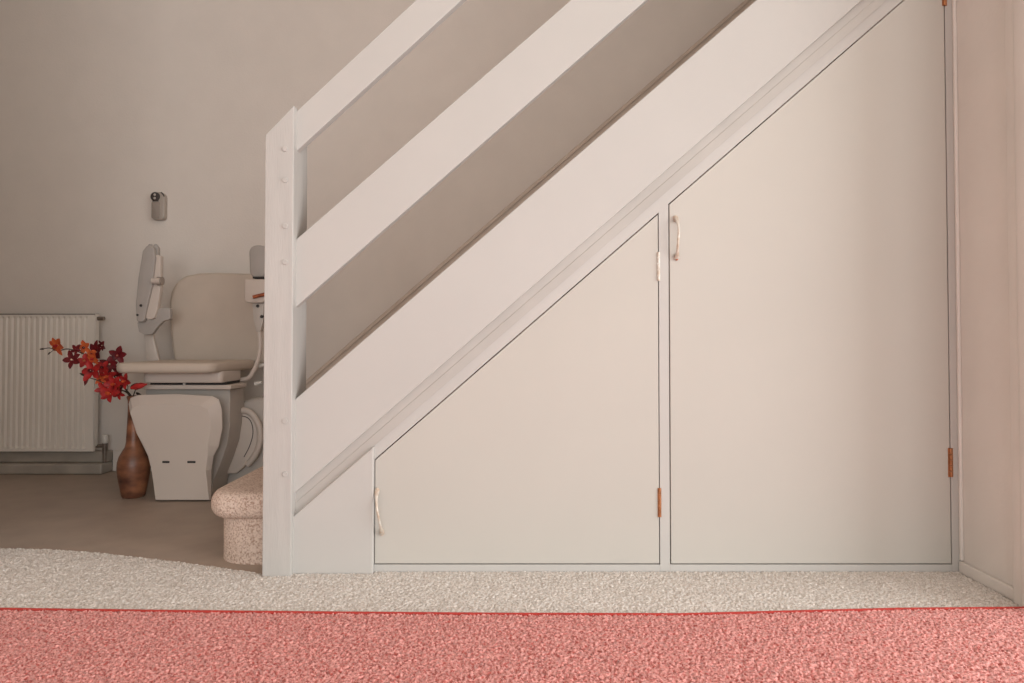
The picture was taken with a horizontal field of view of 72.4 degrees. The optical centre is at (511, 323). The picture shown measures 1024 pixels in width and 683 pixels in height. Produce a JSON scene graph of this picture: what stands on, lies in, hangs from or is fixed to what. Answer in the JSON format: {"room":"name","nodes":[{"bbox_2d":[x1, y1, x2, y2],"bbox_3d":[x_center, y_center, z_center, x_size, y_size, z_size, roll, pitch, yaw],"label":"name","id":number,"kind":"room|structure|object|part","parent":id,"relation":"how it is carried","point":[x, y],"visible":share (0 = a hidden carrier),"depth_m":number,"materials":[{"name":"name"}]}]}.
{"room":"home stair hallway","nodes":[
{"label":"home stair hallway","id":0,"kind":"room"},
{"bbox_2d":[0,0,744,470],"bbox_3d":[-0.815,-0.661,3.104,4.070,2.600,0.100,0,-1,0],"label":"wall","id":1,"kind":"structure","parent":0,"point":[106,106],"depth_m":3.06,"materials":[{"name":"paint"}]},
{"bbox_2d":[0,314,107,462],"bbox_3d":[-2.140,0.275,2.991,0.845,0.631,0.083,0,-1,0],"label":"radiator","id":2,"kind":"object","parent":1,"relation":"attached to","point":[46,405],"visible":1,"depth_m":2.95,"materials":[{"name":"metal"}]},
{"bbox_2d":[0,314,94,314],"bbox_3d":[-2.162,-0.037,2.972,0.800,0.008,0.029,0,-1,0],"label":"grille","id":3,"kind":"object","parent":2,"relation":"attached to","point":[0,314],"depth_m":2.96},
{"bbox_2d":[0,450,112,473],"bbox_3d":[-2.236,0.591,2.983,1.028,0.092,0.090,0,-1,0],"label":"trim","id":4,"kind":"structure","parent":1,"relation":"attached to","point":[10,462],"depth_m":2.97,"materials":[{"name":"white wood"}]},
{"bbox_2d":[113,450,150,470],"bbox_3d":[-1.110,0.592,3.020,1.220,0.090,0.016,0,-1,0],"label":"baseboard","id":5,"kind":"structure","parent":1,"relation":"attached to","point":[116,453],"depth_m":3.01,"materials":[{"name":"paint"}]},
{"bbox_2d":[150,192,166,220],"bbox_3d":[-1.529,-0.507,3.031,0.058,0.120,0.039,0,-1,0],"label":"remote control","id":6,"kind":"object","parent":1,"relation":"attached to","point":[159,199],"visible":1,"depth_m":3.02,"materials":[{"name":"grey plastic"}]},
{"bbox_2d":[0,471,1013,601],"bbox_3d":[0.275,0.613,-0.543,6.250,0.100,7.340,0,-1,0],"label":"floor","id":7,"kind":"structure","parent":0,"point":[72,512],"depth_m":2.19,"materials":[{"name":"beige carpet"}]},
{"bbox_2d":[116,395,150,498],"bbox_3d":[-1.370,0.445,2.536,0.110,0.365,0.110,0,-1,0],"label":"vase","id":8,"kind":"object","parent":7,"relation":"on","point":[133,467],"visible":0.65,"depth_m":2.50,"materials":[{"name":"brown ceramic"}]},
{"bbox_2d":[40,338,146,402],"bbox_3d":[-1.487,0.210,2.516,0.399,0.317,0.161,0,-1,0],"label":"flower spray","id":9,"kind":"object","parent":8,"relation":"in","point":[111,385],"visible":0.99,"depth_m":2.49,"materials":[{"name":"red plant"}]},
{"bbox_3d":[-1.498,0.228,2.536,0.352,0.282,0.122,0,-1,0],"label":"stem","id":10,"kind":"part","parent":9,"relation":"part of","materials":[{"name":"red plant"}]},
{"bbox_2d":[116,244,264,499],"bbox_3d":[-1.179,0.168,2.682,0.578,0.958,0.470,0,-1,0],"label":"chair","id":11,"kind":"object","parent":7,"relation":"on","point":[194,424],"visible":0.86,"depth_m":2.66,"materials":[{"name":"grey plastic"}]},
{"bbox_3d":[-1.401,-0.286,2.739,0.042,0.047,0.020,0,-1,0],"label":"arm","id":12,"kind":"part","parent":11,"relation":"part of"},
{"bbox_3d":[-1.395,-0.140,2.728,0.061,0.250,0.025,0,-1,0],"label":"armrest","id":13,"kind":"part","parent":11,"relation":"part of","materials":[{"name":"beige plastic"}]},
{"bbox_2d":[116,360,253,372],"bbox_3d":[-1.210,0.161,2.639,0.380,0.037,0.384,0,-1,0],"label":"seat cushion","id":14,"kind":"object","parent":11,"relation":"on","point":[157,366],"depth_m":2.46,"materials":[{"name":"beige fabric"}]},
{"bbox_3d":[-1.186,0.195,2.607,0.296,0.043,0.180,0,-1,0],"label":"seat","id":15,"kind":"part","parent":11,"relation":"part of","materials":[{"name":"beige plastic"}]},
{"bbox_3d":[-1.177,0.233,2.611,0.319,0.016,0.150,0,-1,0],"label":"seat plate","id":16,"kind":"part","parent":11,"relation":"part of","materials":[{"name":"beige plastic"}]},
{"bbox_3d":[-1.188,-0.021,2.889,0.438,0.374,0.055,0,-1,0],"label":"backrest","id":17,"kind":"part","parent":11,"relation":"part of","materials":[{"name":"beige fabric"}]},
{"bbox_3d":[-0.974,-0.122,2.693,0.092,0.091,0.060,0,-1,0],"label":"armrest","id":18,"kind":"part","parent":11,"relation":"part of","materials":[{"name":"beige plastic"}]},
{"bbox_3d":[-0.985,0.234,2.716,0.029,0.021,0.018,0,-1,0],"label":"control knob","id":19,"kind":"part","parent":11,"relation":"part of","materials":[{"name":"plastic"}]},
{"bbox_3d":[-0.957,-0.105,2.655,0.052,0.024,0.014,0,-1,0],"label":"lever","id":20,"kind":"part","parent":11,"relation":"part of","materials":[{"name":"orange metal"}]},
{"bbox_2d":[0,548,1020,612],"bbox_3d":[-0.256,0.606,1.653,2.689,0.006,0.531,0,-1,0],"label":"carpet","id":21,"kind":"object","parent":7,"relation":"on","point":[29,578],"visible":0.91,"depth_m":1.59,"materials":[{"name":"beige carpet"}]},
{"bbox_2d":[0,606,1023,682],"bbox_3d":[-0.567,0.574,0.423,3.266,0.018,2.070,0,-1,0],"label":"rug","id":22,"kind":"object","parent":7,"relation":"on","point":[909,644],"visible":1,"depth_m":1.27,"materials":[{"name":"carpet"}]},
{"bbox_2d":[211,0,963,576],"bbox_3d":[0.158,-0.454,2.368,1.885,2.154,1.341,0,-1,0],"label":"staircase","id":23,"kind":"structure","parent":7,"relation":"on","point":[309,508],"depth_m":1.72,"materials":[{"name":"white paint"}]},
{"bbox_3d":[-0.565,0.041,1.747,0.069,1.139,0.115,0,-1,0],"label":"newel post","id":24,"kind":"part","parent":23,"relation":"part of","materials":[{"name":"white paint"}]},
{"bbox_3d":[-0.444,0.456,1.714,0.213,0.309,0.030,0,-1,0],"label":"panel","id":25,"kind":"part","parent":23,"relation":"part of","materials":[{"name":"white paint"}]},
{"bbox_2d":[375,215,660,562],"bbox_3d":[0.015,0.159,1.714,0.701,0.855,0.049,0,-1,0],"label":"door","id":26,"kind":"structure","parent":23,"relation":"attached to","point":[549,452],"depth_m":1.72,"materials":[{"name":"white paint"}]},
{"bbox_3d":[-0.323,0.460,1.697,0.026,0.114,0.028,0,-1,0],"label":"handle","id":27,"kind":"part","parent":26,"relation":"part of","materials":[{"name":"white paint"}]},
{"bbox_2d":[306,0,755,388],"bbox_3d":[-0.090,-0.405,2.974,2.300,2.056,0.051,0,-1,0],"label":"rail","id":28,"kind":"object","parent":23,"relation":"attached to","point":[745,4],"visible":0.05,"depth_m":2.96,"materials":[{"name":"wood"}]},
{"bbox_2d":[668,0,952,562],"bbox_3d":[0.734,-0.151,1.720,0.692,1.475,0.049,0,-1,0],"label":"door","id":29,"kind":"structure","parent":23,"relation":"attached to","point":[809,370],"depth_m":1.72,"materials":[{"name":"white paint"}]},
{"bbox_3d":[0.405,-0.211,1.711,0.015,0.108,0.028,0,-1,0],"label":"handle","id":30,"kind":"part","parent":29,"relation":"part of","materials":[{"name":"white paint"}]},
{"bbox_2d":[956,0,1012,585],"bbox_3d":[2.250,-0.738,-0.565,2.300,2.600,7.240,0,-1,0],"label":"wall","id":31,"kind":"structure","parent":0,"point":[981,59],"depth_m":1.63,"materials":[{"name":"paint"}]},
{"bbox_2d":[959,561,1013,600],"bbox_3d":[1.095,0.593,1.611,0.010,0.030,0.197,0,-1,0],"label":"baseboard","id":32,"kind":"structure","parent":31,"relation":"attached to","point":[1006,590],"depth_m":1.60,"materials":[{"name":"paint"}]},
{"bbox_2d":[1005,0,1023,606],"bbox_3d":[1.085,-0.455,1.479,0.030,2.120,0.111,0,-1,0],"label":"trim","id":33,"kind":"structure","parent":31,"relation":"attached to","point":[1014,9],"depth_m":1.49,"materials":[{"name":"paint"}]}
]}

